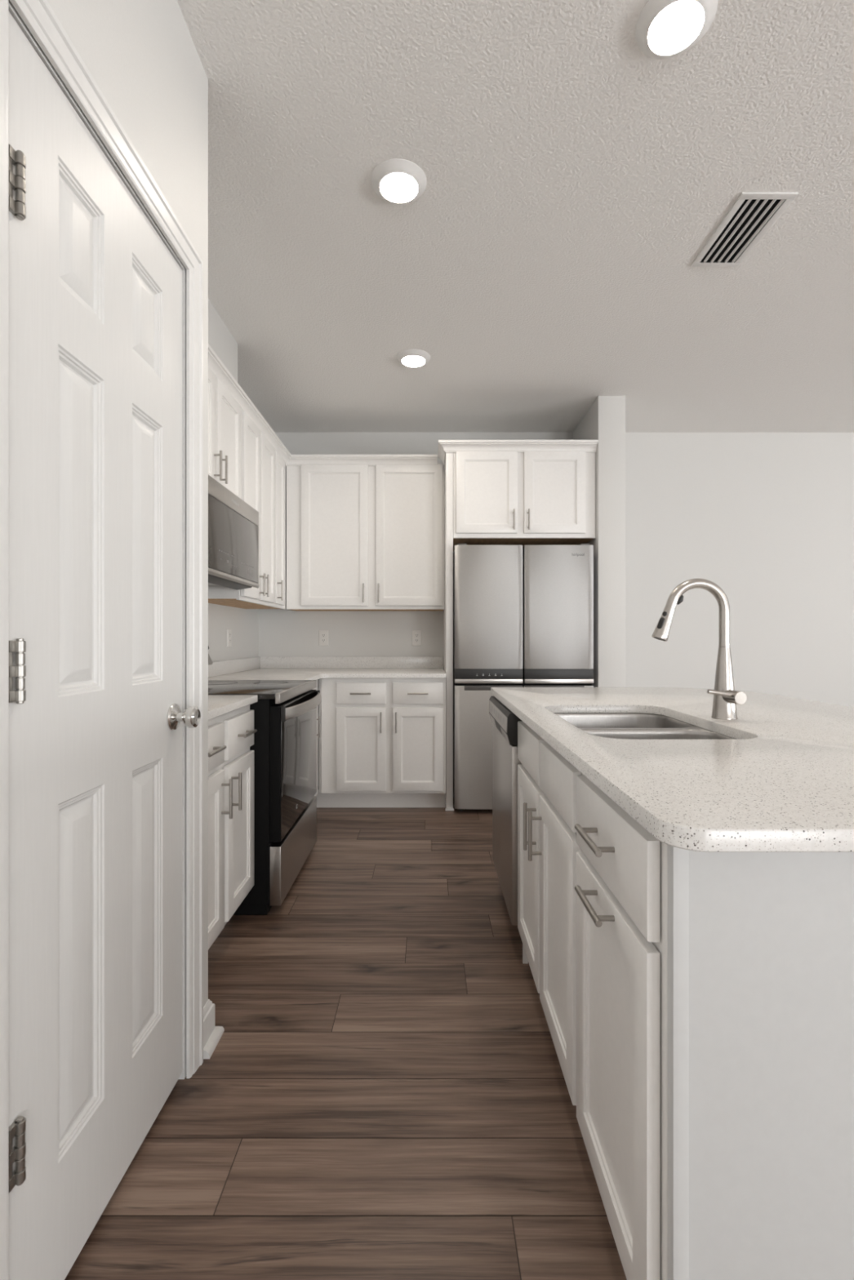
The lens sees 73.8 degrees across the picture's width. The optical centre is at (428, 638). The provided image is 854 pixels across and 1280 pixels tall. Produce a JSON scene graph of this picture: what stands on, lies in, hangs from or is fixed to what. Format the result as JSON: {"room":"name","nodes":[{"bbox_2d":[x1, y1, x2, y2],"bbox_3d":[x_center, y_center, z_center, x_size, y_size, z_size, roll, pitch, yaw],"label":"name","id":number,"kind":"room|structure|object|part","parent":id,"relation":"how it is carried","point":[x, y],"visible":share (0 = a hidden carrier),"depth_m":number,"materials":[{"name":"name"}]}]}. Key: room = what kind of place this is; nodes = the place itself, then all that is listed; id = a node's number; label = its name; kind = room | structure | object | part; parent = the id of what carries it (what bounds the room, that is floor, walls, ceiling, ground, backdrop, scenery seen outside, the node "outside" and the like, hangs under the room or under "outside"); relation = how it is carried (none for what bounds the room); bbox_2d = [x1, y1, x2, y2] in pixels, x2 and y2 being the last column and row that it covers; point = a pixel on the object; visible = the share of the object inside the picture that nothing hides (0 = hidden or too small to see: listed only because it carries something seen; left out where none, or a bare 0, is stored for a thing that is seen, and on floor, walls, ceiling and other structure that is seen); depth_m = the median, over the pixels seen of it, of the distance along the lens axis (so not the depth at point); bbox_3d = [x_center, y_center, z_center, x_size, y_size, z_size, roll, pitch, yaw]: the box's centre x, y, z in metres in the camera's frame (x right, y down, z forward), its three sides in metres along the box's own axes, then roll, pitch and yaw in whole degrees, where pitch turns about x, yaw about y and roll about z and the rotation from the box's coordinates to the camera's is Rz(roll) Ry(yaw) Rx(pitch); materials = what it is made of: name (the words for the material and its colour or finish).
{"room":"kitchen","nodes":[
{"label":"kitchen","id":0,"kind":"room"},
{"bbox_2d":[47,0,208,1007],"bbox_3d":[-1.026,-0.225,-2.691,0.800,2.730,8.618,0,0,0],"label":"wall","id":1,"kind":"structure","parent":0,"point":[142,55],"depth_m":1.37,"materials":[{"name":"paint"}]},
{"bbox_2d":[0,0,203,1279],"bbox_3d":[-0.673,0.061,1.155,0.136,2.157,0.759,0,0,0],"label":"door frame","id":2,"kind":"structure","parent":1,"relation":"attached to","point":[37,20],"depth_m":1.26,"materials":[{"name":"paint"}]},
{"bbox_2d":[8,11,200,1279],"bbox_3d":[-0.621,0.085,1.160,0.096,2.066,0.618,0,0,0],"label":"door","id":3,"kind":"structure","parent":1,"relation":"in","point":[96,716],"depth_m":1.05,"materials":[{"name":"paint"}]},
{"bbox_3d":[-0.603,0.195,1.412,0.061,0.067,0.067,0,0,0],"label":"knob","id":4,"kind":"part","parent":3,"relation":"part of","materials":[{"name":"silver metal"}]},
{"bbox_2d":[203,999,224,1058],"bbox_3d":[-0.645,1.084,1.597,0.106,0.112,0.110,0,0,0],"label":"baseboard","id":5,"kind":"structure","parent":1,"relation":"attached to","point":[212,1034],"depth_m":1.59,"materials":[{"name":"paint"}]},
{"bbox_2d":[208,298,237,382],"bbox_3d":[-1.169,-1.427,2.344,0.284,0.325,1.452,0,0,0],"label":"wall","id":6,"kind":"structure","parent":0,"point":[220,339],"depth_m":2.84,"materials":[{"name":"paint"}]},
{"bbox_2d":[208,603,257,662],"bbox_3d":[-1.369,-0.225,3.004,0.115,2.730,2.772,0,0,0],"label":"wall","id":7,"kind":"structure","parent":0,"point":[243,623],"depth_m":3.81,"materials":[{"name":"paint"}]},
{"bbox_2d":[208,366,241,498],"bbox_3d":[-1.137,-0.972,2.701,0.341,0.566,0.742,0,0,0],"label":"upper cabinet","id":8,"kind":"object","parent":7,"relation":"attached to","point":[224,413],"visible":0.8,"depth_m":2.81,"materials":[{"name":"paint"}]},
{"bbox_3d":[-1.012,-0.973,2.518,0.019,0.541,0.345,0,0,0],"label":"door","id":9,"kind":"part","parent":8,"relation":"part of","materials":[{"name":"paint"}]},
{"bbox_3d":[-0.985,-0.813,2.668,0.036,0.135,0.011,0,0,0],"label":"handle","id":10,"kind":"part","parent":8,"relation":"part of","materials":[{"name":"silver metal"}]},
{"bbox_3d":[-0.985,-0.813,2.742,0.036,0.135,0.011,0,0,0],"label":"handle","id":11,"kind":"part","parent":8,"relation":"part of","materials":[{"name":"silver metal"}]},
{"bbox_2d":[208,475,258,589],"bbox_3d":[-1.112,-0.474,2.712,0.387,0.425,0.756,0,0,0],"label":"microwave","id":12,"kind":"object","parent":8,"relation":"attached to","point":[233,523],"visible":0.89,"depth_m":2.66,"materials":[{"name":"metal"}]},
{"bbox_3d":[-1.167,-0.292,2.708,0.245,0.016,0.724,0,0,0],"label":"plate","id":13,"kind":"part","parent":12,"relation":"part of","materials":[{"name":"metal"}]},
{"bbox_3d":[-0.934,-0.452,2.712,0.024,0.310,0.756,0,0,0],"label":"door","id":14,"kind":"part","parent":12,"relation":"part of","materials":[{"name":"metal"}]},
{"bbox_2d":[226,628,231,647],"bbox_3d":[-1.306,-0.003,3.740,0.009,0.118,0.073,0,0,0],"label":"wall outlet","id":15,"kind":"object","parent":7,"relation":"attached to","point":[228,631],"visible":1,"depth_m":3.73,"materials":[{"name":"white plastic"}]},
{"bbox_2d":[208,657,260,677],"bbox_3d":[-1.300,0.186,3.751,0.019,0.088,1.277,0,0,0],"label":"backsplash","id":16,"kind":"structure","parent":7,"relation":"attached to","point":[230,666],"depth_m":3.76,"materials":[{"name":"stone"}]},
{"bbox_2d":[208,410,275,606],"bbox_3d":[-1.137,-0.733,3.421,0.341,1.045,0.653,0,0,0],"label":"upper cabinet","id":17,"kind":"object","parent":7,"relation":"attached to","point":[258,454],"visible":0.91,"depth_m":3.43,"materials":[{"name":"paint"}]},
{"bbox_3d":[-1.012,-0.738,3.257,0.019,1.011,0.302,0,0,0],"label":"door","id":18,"kind":"part","parent":17,"relation":"part of","materials":[{"name":"paint"}]},
{"bbox_3d":[-1.034,-0.733,3.421,0.019,1.045,0.653,0,0,0],"label":"frame","id":19,"kind":"part","parent":17,"relation":"part of","materials":[{"name":"paint"}]},
{"bbox_3d":[-0.985,-0.320,3.383,0.036,0.135,0.011,0,0,0],"label":"handle","id":20,"kind":"part","parent":17,"relation":"part of","materials":[{"name":"silver metal"}]},
{"bbox_3d":[-0.985,-0.320,3.457,0.036,0.135,0.011,0,0,0],"label":"handle","id":21,"kind":"part","parent":17,"relation":"part of","materials":[{"name":"silver metal"}]},
{"bbox_3d":[-1.012,-0.738,3.585,0.019,1.011,0.306,0,0,0],"label":"door","id":22,"kind":"part","parent":17,"relation":"part of","materials":[{"name":"paint"}]},
{"bbox_2d":[233,450,285,608],"bbox_3d":[-1.137,-0.733,3.917,0.341,1.045,0.335,0,0,0],"label":"upper cabinet","id":23,"kind":"object","parent":7,"relation":"attached to","point":[280,467],"visible":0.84,"depth_m":3.88,"materials":[{"name":"paint"}]},
{"bbox_3d":[-1.034,-0.733,3.917,0.019,1.045,0.335,0,0,0],"label":"frame","id":24,"kind":"part","parent":23,"relation":"part of","materials":[{"name":"paint"}]},
{"bbox_3d":[-1.012,-0.738,3.878,0.019,1.011,0.233,0,0,0],"label":"door","id":25,"kind":"part","parent":23,"relation":"part of","materials":[{"name":"paint"}]},
{"bbox_3d":[-0.985,-0.320,3.787,0.036,0.135,0.011,0,0,0],"label":"handle","id":26,"kind":"part","parent":23,"relation":"part of","materials":[{"name":"silver metal"}]},
{"bbox_2d":[64,798,626,1279],"bbox_3d":[2.540,1.140,-1.324,7.918,0.001,11.535,0,0,0],"label":"floor","id":27,"kind":"structure","parent":0,"point":[267,973],"depth_m":1.41,"materials":[{"name":"brown wood"}]},
{"bbox_2d":[208,704,257,949],"bbox_3d":[-0.988,0.700,1.971,0.638,0.879,0.698,0,0,0],"label":"base cabinet","id":28,"kind":"object","parent":27,"relation":"on","point":[231,734],"visible":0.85,"depth_m":2.02,"materials":[{"name":"paint"}]},
{"bbox_3d":[-0.715,0.360,1.820,0.019,0.141,0.304,0,0,0],"label":"drawer","id":29,"kind":"part","parent":28,"relation":"part of","materials":[{"name":"paint"}]},
{"bbox_3d":[-0.715,0.728,1.820,0.019,0.547,0.304,0,0,0],"label":"door","id":30,"kind":"part","parent":28,"relation":"part of","materials":[{"name":"paint"}]},
{"bbox_3d":[-0.687,0.360,1.820,0.036,0.011,0.135,0,0,0],"label":"handle","id":31,"kind":"part","parent":28,"relation":"part of","materials":[{"name":"silver metal"}]},
{"bbox_3d":[-0.687,0.548,1.944,0.036,0.135,0.011,0,0,0],"label":"handle","id":32,"kind":"part","parent":28,"relation":"part of","materials":[{"name":"silver metal"}]},
{"bbox_2d":[208,694,257,719],"bbox_3d":[-1.002,0.200,1.970,0.615,0.118,0.697,0,0,0],"label":"countertop","id":33,"kind":"structure","parent":28,"relation":"on","point":[218,704],"depth_m":2.09,"materials":[{"name":"stone"}]},
{"bbox_3d":[-0.687,0.548,2.040,0.036,0.135,0.011,0,0,0],"label":"handle","id":34,"kind":"part","parent":28,"relation":"part of","materials":[{"name":"silver metal"}]},
{"bbox_3d":[-0.715,0.360,2.159,0.019,0.141,0.299,0,0,0],"label":"drawer","id":35,"kind":"part","parent":28,"relation":"part of","materials":[{"name":"paint"}]},
{"bbox_3d":[-0.715,0.728,2.159,0.019,0.547,0.299,0,0,0],"label":"door","id":36,"kind":"part","parent":28,"relation":"part of","materials":[{"name":"paint"}]},
{"bbox_3d":[-0.687,0.360,2.159,0.036,0.011,0.135,0,0,0],"label":"handle","id":37,"kind":"part","parent":28,"relation":"part of","materials":[{"name":"silver metal"}]},
{"bbox_2d":[208,645,320,915],"bbox_3d":[-0.923,0.555,2.713,0.754,1.161,0.768,0,0,0],"label":"range","id":38,"kind":"object","parent":27,"relation":"on","point":[284,747],"visible":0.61,"depth_m":2.39,"materials":[{"name":"black metal"}]},
{"bbox_3d":[-1.234,0.111,2.713,0.132,0.272,0.754,0,0,0],"label":"control panel","id":39,"kind":"part","parent":38,"relation":"part of","materials":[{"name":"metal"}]},
{"bbox_2d":[208,680,311,698],"bbox_3d":[-0.946,0.238,2.713,0.638,0.023,0.768,0,0,0],"label":"cooktop","id":40,"kind":"object","parent":38,"relation":"in","point":[264,689],"depth_m":2.66,"materials":[{"name":"black glass"}]},
{"bbox_3d":[-0.629,0.558,2.713,0.044,0.560,0.754,0,0,0],"label":"oven door","id":41,"kind":"part","parent":38,"relation":"part of","materials":[{"name":"black glass"}]},
{"bbox_3d":[-0.628,0.978,2.713,0.046,0.244,0.754,0,0,0],"label":"storage drawer","id":42,"kind":"part","parent":38,"relation":"part of","materials":[{"name":"metal"}]},
{"bbox_3d":[-0.617,0.247,2.713,0.019,0.042,0.768,0,0,0],"label":"trim","id":43,"kind":"part","parent":38,"relation":"part of","materials":[{"name":"metal"}]},
{"bbox_3d":[-0.606,0.557,2.716,0.002,0.555,0.744,0,0,0],"label":"door glass","id":44,"kind":"part","parent":38,"relation":"part of","materials":[{"name":"black glass"}]},
{"bbox_3d":[-0.575,0.315,2.713,0.059,0.050,0.738,0,0,0],"label":"handle","id":45,"kind":"part","parent":38,"relation":"part of","materials":[{"name":"metal"}]},
{"bbox_2d":[311,679,319,795],"bbox_3d":[-0.988,0.700,3.431,0.638,0.879,0.642,0,0,0],"label":"base cabinet","id":46,"kind":"object","parent":27,"relation":"on","point":[317,687],"visible":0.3,"depth_m":3.72,"materials":[{"name":"paint"}]},
{"bbox_3d":[-0.736,0.641,3.431,0.019,0.762,0.642,0,0,0],"label":"frame","id":47,"kind":"part","parent":46,"relation":"part of","materials":[{"name":"paint"}]},
{"bbox_3d":[-0.687,0.548,3.515,0.036,0.135,0.011,0,0,0],"label":"handle","id":48,"kind":"part","parent":46,"relation":"part of","materials":[{"name":"silver metal"}]},
{"bbox_2d":[315,678,445,807],"bbox_3d":[-0.342,0.700,4.040,0.917,0.879,0.693,0,0,0],"label":"base cabinet","id":49,"kind":"object","parent":27,"relation":"on","point":[382,741],"visible":0.96,"depth_m":3.74,"materials":[{"name":"paint"}]},
{"bbox_2d":[208,657,445,679],"bbox_3d":[-0.597,0.200,3.748,1.426,0.118,1.281,0,0,0],"label":"countertop","id":50,"kind":"structure","parent":49,"relation":"on","point":[253,668],"depth_m":4.11,"materials":[{"name":"stone"}]},
{"bbox_3d":[-0.441,0.360,3.712,0.135,0.011,0.036,0,0,0],"label":"handle","id":51,"kind":"part","parent":49,"relation":"part of","materials":[{"name":"silver metal"}]},
{"bbox_3d":[-0.441,0.360,3.740,0.325,0.141,0.019,0,0,0],"label":"drawer","id":52,"kind":"part","parent":49,"relation":"part of","materials":[{"name":"paint"}]},
{"bbox_3d":[-0.441,0.728,3.740,0.325,0.547,0.019,0,0,0],"label":"door","id":53,"kind":"part","parent":49,"relation":"part of","materials":[{"name":"paint"}]},
{"bbox_3d":[-0.307,0.548,3.712,0.011,0.135,0.036,0,0,0],"label":"handle","id":54,"kind":"part","parent":49,"relation":"part of","materials":[{"name":"silver metal"}]},
{"bbox_3d":[-0.208,0.548,3.712,0.011,0.135,0.036,0,0,0],"label":"handle","id":55,"kind":"part","parent":49,"relation":"part of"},
{"bbox_3d":[-0.068,0.360,3.712,0.135,0.011,0.036,0,0,0],"label":"handle","id":56,"kind":"part","parent":49,"relation":"part of","materials":[{"name":"silver metal"}]},
{"bbox_3d":[-0.068,0.360,3.740,0.331,0.141,0.019,0,0,0],"label":"drawer","id":57,"kind":"part","parent":49,"relation":"part of","materials":[{"name":"paint"}]},
{"bbox_3d":[-0.068,0.728,3.740,0.331,0.547,0.019,0,0,0],"label":"door","id":58,"kind":"part","parent":49,"relation":"part of","materials":[{"name":"paint"}]},
{"bbox_2d":[443,452,453,810],"bbox_3d":[0.141,-0.053,4.072,0.057,2.384,0.632,0,0,0],"label":"panel","id":59,"kind":"object","parent":27,"relation":"on","point":[448,469],"visible":0.89,"depth_m":3.77,"materials":[{"name":"paint"}]},
{"bbox_2d":[488,696,521,924],"bbox_3d":[0.598,0.700,2.303,0.643,0.872,0.600,0,0,0],"label":"dishwasher","id":60,"kind":"object","parent":27,"relation":"on","point":[505,761],"visible":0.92,"depth_m":2.16,"materials":[{"name":"silver metal"}]},
{"bbox_3d":[0.313,0.320,2.303,0.072,0.112,0.600,0,0,0],"label":"control panel","id":61,"kind":"part","parent":60,"relation":"part of","materials":[{"name":"black plastic"}]},
{"bbox_2d":[453,543,593,811],"bbox_3d":[0.621,0.261,4.019,0.900,1.756,0.681,0,0,0],"label":"refrigerator","id":62,"kind":"object","parent":27,"relation":"on","point":[523,616],"visible":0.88,"depth_m":3.68,"materials":[{"name":"metal"}]},
{"bbox_3d":[0.392,0.707,3.711,0.441,0.799,0.062,0,0,0],"label":"door","id":63,"kind":"part","parent":62,"relation":"part of","materials":[{"name":"metal"}]},
{"bbox_3d":[0.392,-0.203,3.711,0.441,0.803,0.062,0,0,0],"label":"door","id":64,"kind":"part","parent":62,"relation":"part of","materials":[{"name":"metal"}]},
{"bbox_3d":[0.423,0.321,3.681,0.379,0.030,0.005,0,0,0],"label":"handle","id":65,"kind":"part","parent":62,"relation":"part of","materials":[{"name":"silver metal"}]},
{"bbox_3d":[0.816,0.321,3.681,0.385,0.030,0.005,0,0,0],"label":"handle","id":66,"kind":"part","parent":62,"relation":"part of","materials":[{"name":"silver metal"}]},
{"bbox_3d":[0.847,-0.203,3.711,0.447,0.803,0.062,0,0,0],"label":"door","id":67,"kind":"part","parent":62,"relation":"part of","materials":[{"name":"metal"}]},
{"bbox_2d":[522,944,528,963],"bbox_3d":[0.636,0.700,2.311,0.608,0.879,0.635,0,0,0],"label":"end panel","id":68,"kind":"object","parent":27,"relation":"on","point":[525,960],"visible":0.12,"depth_m":1.99,"materials":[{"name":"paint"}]},
{"bbox_2d":[517,720,583,1105],"bbox_3d":[0.607,0.700,1.601,0.666,0.879,0.782,0,0,0],"label":"base cabinet","id":69,"kind":"object","parent":27,"relation":"on","point":[548,846],"visible":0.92,"depth_m":1.48,"materials":[{"name":"paint"}]},
{"bbox_3d":[0.292,0.542,1.640,0.036,0.135,0.011,0,0,0],"label":"handle","id":70,"kind":"part","parent":69,"relation":"part of","materials":[{"name":"silver metal"}]},
{"bbox_3d":[0.320,0.722,1.795,0.019,0.568,0.366,0,0,0],"label":"door","id":71,"kind":"part","parent":69,"relation":"part of","materials":[{"name":"paint"}]},
{"bbox_3d":[0.292,0.542,1.562,0.036,0.135,0.011,0,0,0],"label":"handle","id":72,"kind":"part","parent":69,"relation":"part of","materials":[{"name":"silver metal"}]},
{"bbox_3d":[0.320,0.722,1.407,0.019,0.568,0.364,0,0,0],"label":"door","id":73,"kind":"part","parent":69,"relation":"part of","materials":[{"name":"paint"}]},
{"bbox_2d":[574,775,853,1279],"bbox_3d":[0.607,0.700,0.991,0.666,0.879,0.438,0,0,0],"label":"base cabinet","id":74,"kind":"object","parent":27,"relation":"on","point":[715,990],"visible":0.87,"depth_m":0.78,"materials":[{"name":"paint"}]},
{"bbox_3d":[0.292,0.353,0.999,0.036,0.011,0.135,0,0,0],"label":"handle","id":75,"kind":"part","parent":74,"relation":"part of","materials":[{"name":"silver metal"}]},
{"bbox_3d":[0.292,0.468,0.999,0.036,0.011,0.135,0,0,0],"label":"handle","id":76,"kind":"part","parent":74,"relation":"part of","materials":[{"name":"silver metal"}]},
{"bbox_3d":[0.320,0.360,1.002,0.019,0.144,0.387,0,0,0],"label":"drawer","id":77,"kind":"part","parent":74,"relation":"part of","materials":[{"name":"paint"}]},
{"bbox_3d":[0.320,0.727,1.002,0.019,0.558,0.387,0,0,0],"label":"door","id":78,"kind":"part","parent":74,"relation":"part of","materials":[{"name":"paint"}]},
{"bbox_3d":[0.342,0.641,1.001,0.019,0.762,0.418,0,0,0],"label":"frame","id":79,"kind":"part","parent":74,"relation":"part of","materials":[{"name":"paint"}]},
{"bbox_2d":[490,687,853,852],"bbox_3d":[0.859,0.244,1.684,1.132,0.029,1.994,0,0,0],"label":"countertop","id":80,"kind":"structure","parent":74,"relation":"on","point":[784,783],"depth_m":1.04,"materials":[{"name":"stone"}]},
{"bbox_2d":[554,713,735,739],"bbox_3d":[0.588,0.360,1.635,0.456,0.200,0.726,0,0,0],"label":"sink","id":81,"kind":"object","parent":80,"relation":"in","point":[616,726],"visible":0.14,"depth_m":1.81,"materials":[{"name":"metal"}]},
{"bbox_3d":[0.588,0.360,1.811,0.408,0.200,0.326,0,0,0],"label":"bowl","id":82,"kind":"part","parent":81,"relation":"part of","materials":[{"name":"metal"}]},
{"bbox_3d":[0.588,0.360,1.456,0.408,0.200,0.320,0,0,0],"label":"bowl","id":83,"kind":"part","parent":81,"relation":"part of","materials":[{"name":"metal"}]},
{"bbox_2d":[651,578,746,719],"bbox_3d":[0.764,0.029,1.615,0.241,0.402,0.108,0,0,0],"label":"faucet","id":84,"kind":"object","parent":80,"relation":"on","point":[725,700],"visible":1,"depth_m":1.62,"materials":[{"name":"silver metal"}]},
{"bbox_3d":[0.814,0.152,1.574,0.084,0.024,0.013,0,0,-5],"label":"lever","id":85,"kind":"part","parent":84,"relation":"part of","materials":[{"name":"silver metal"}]},
{"bbox_3d":[0.647,0.700,0.783,0.586,0.879,0.016,0,0,0],"label":"panel","id":86,"kind":"part","parent":74,"relation":"part of","materials":[{"name":"paint"}]},
{"bbox_2d":[177,0,853,432],"bbox_3d":[2.585,-1.640,-1.305,8.070,0.100,11.630,0,0,0],"label":"ceiling","id":87,"kind":"structure","parent":0,"point":[577,177],"depth_m":2.12,"materials":[{"name":"white paint"}]},
{"bbox_2d":[370,158,426,204],"bbox_3d":[-0.102,-1.579,1.982,0.194,0.022,0.194,0,0,0],"label":"recessed light","id":88,"kind":"object","parent":87,"relation":"in","point":[398,181],"visible":1,"depth_m":1.97,"materials":[{"name":"plastic"}]},
{"bbox_2d":[396,349,430,367],"bbox_3d":[-0.083,-1.579,3.222,0.194,0.022,0.194,0,0,0],"label":"recessed light","id":89,"kind":"object","parent":87,"relation":"in","point":[408,357],"visible":1,"depth_m":3.20,"materials":[{"name":"plastic"}]},
{"bbox_2d":[635,0,717,59],"bbox_3d":[0.636,-1.579,1.463,0.194,0.022,0.194,0,0,0],"label":"recessed light","id":90,"kind":"object","parent":87,"relation":"in","point":[665,28],"visible":1,"depth_m":1.47,"materials":[{"name":"plastic"}]},
{"bbox_2d":[690,192,798,266],"bbox_3d":[1.218,-1.586,2.225,0.200,0.007,0.398,0,0,0],"label":"ceiling vent","id":91,"kind":"object","parent":87,"relation":"in","point":[752,215],"visible":1,"depth_m":2.20,"materials":[{"name":"metal"}]},
{"bbox_2d":[257,432,853,706],"bbox_3d":[2.597,-0.225,4.450,8.046,2.730,0.120,0,0,0],"label":"wall","id":92,"kind":"structure","parent":0,"point":[766,518],"depth_m":4.39,"materials":[{"name":"paint"}]},
{"bbox_2d":[319,630,328,645],"bbox_3d":[-0.806,-0.003,4.385,0.073,0.118,0.009,0,0,0],"label":"wall outlet","id":93,"kind":"object","parent":92,"relation":"attached to","point":[323,634],"visible":1,"depth_m":4.38,"materials":[{"name":"white plastic"}]},
{"bbox_2d":[260,657,443,668],"bbox_3d":[-0.588,0.186,4.380,1.406,0.088,0.019,0,0,0],"label":"backsplash","id":94,"kind":"structure","parent":92,"relation":"attached to","point":[265,662],"depth_m":4.37,"materials":[{"name":"stone"}]},
{"bbox_2d":[286,463,444,611],"bbox_3d":[-0.452,-0.733,4.210,1.137,1.045,0.355,0,0,0],"label":"upper cabinet","id":95,"kind":"object","parent":92,"relation":"attached to","point":[360,537],"visible":1,"depth_m":4.08,"materials":[{"name":"paint"}]},
{"bbox_2d":[208,343,437,466],"bbox_3d":[-0.479,-1.273,3.210,1.089,0.067,1.758,0,0,0],"label":"crown molding","id":96,"kind":"structure","parent":95,"relation":"attached to","point":[215,365],"depth_m":4.01,"materials":[{"name":"paint"}]},
{"bbox_3d":[-0.671,-0.740,4.079,0.477,1.009,0.019,0,0,0],"label":"door","id":97,"kind":"part","parent":95,"relation":"part of","materials":[{"name":"paint"}]},
{"bbox_3d":[-0.459,-0.323,4.051,0.011,0.135,0.036,0,0,0],"label":"handle","id":98,"kind":"part","parent":95,"relation":"part of","materials":[{"name":"silver metal"}]},
{"bbox_3d":[-0.350,-0.323,4.051,0.011,0.135,0.036,0,0,0],"label":"handle","id":99,"kind":"part","parent":95,"relation":"part of","materials":[{"name":"silver metal"}]},
{"bbox_3d":[-0.137,-0.740,4.079,0.479,1.009,0.019,0,0,0],"label":"door","id":100,"kind":"part","parent":95,"relation":"part of","materials":[{"name":"paint"}]},
{"bbox_2d":[412,630,421,645],"bbox_3d":[-0.088,-0.003,4.385,0.073,0.118,0.009,0,0,0],"label":"wall outlet","id":101,"kind":"object","parent":92,"relation":"attached to","point":[416,634],"visible":1,"depth_m":4.38,"materials":[{"name":"white plastic"}]},
{"bbox_2d":[453,451,595,551],"bbox_3d":[0.638,-0.956,4.043,0.944,0.579,0.658,0,0,0],"label":"upper cabinet","id":102,"kind":"object","parent":92,"relation":"attached to","point":[500,498],"visible":0.94,"depth_m":3.76,"materials":[{"name":"paint"}]},
{"bbox_3d":[0.386,-0.965,3.760,0.404,0.538,0.019,0,0,0],"label":"door","id":103,"kind":"part","parent":102,"relation":"part of","materials":[{"name":"paint"}]},
{"bbox_3d":[0.562,-0.780,3.732,0.011,0.135,0.036,0,0,0],"label":"handle","id":104,"kind":"part","parent":102,"relation":"part of","materials":[{"name":"silver metal"}]},
{"bbox_2d":[437,440,598,464],"bbox_3d":[0.590,-1.266,3.878,1.044,0.067,0.316,0,0,0],"label":"crown molding","id":105,"kind":"structure","parent":102,"relation":"attached to","point":[444,446],"depth_m":3.74,"materials":[{"name":"paint"}]},
{"bbox_3d":[0.660,-0.780,3.732,0.011,0.135,0.036,0,0,0],"label":"handle","id":106,"kind":"part","parent":102,"relation":"part of","materials":[{"name":"silver metal"}]},
{"bbox_3d":[0.835,-0.965,3.760,0.402,0.538,0.019,0,0,0],"label":"door","id":107,"kind":"part","parent":102,"relation":"part of","materials":[{"name":"paint"}]},
{"bbox_2d":[572,395,625,687],"bbox_3d":[1.202,-0.225,4.058,0.179,2.730,0.665,0,0,0],"label":"wall","id":108,"kind":"structure","parent":0,"point":[604,422],"depth_m":3.73,"materials":[{"name":"paint"}]}
]}

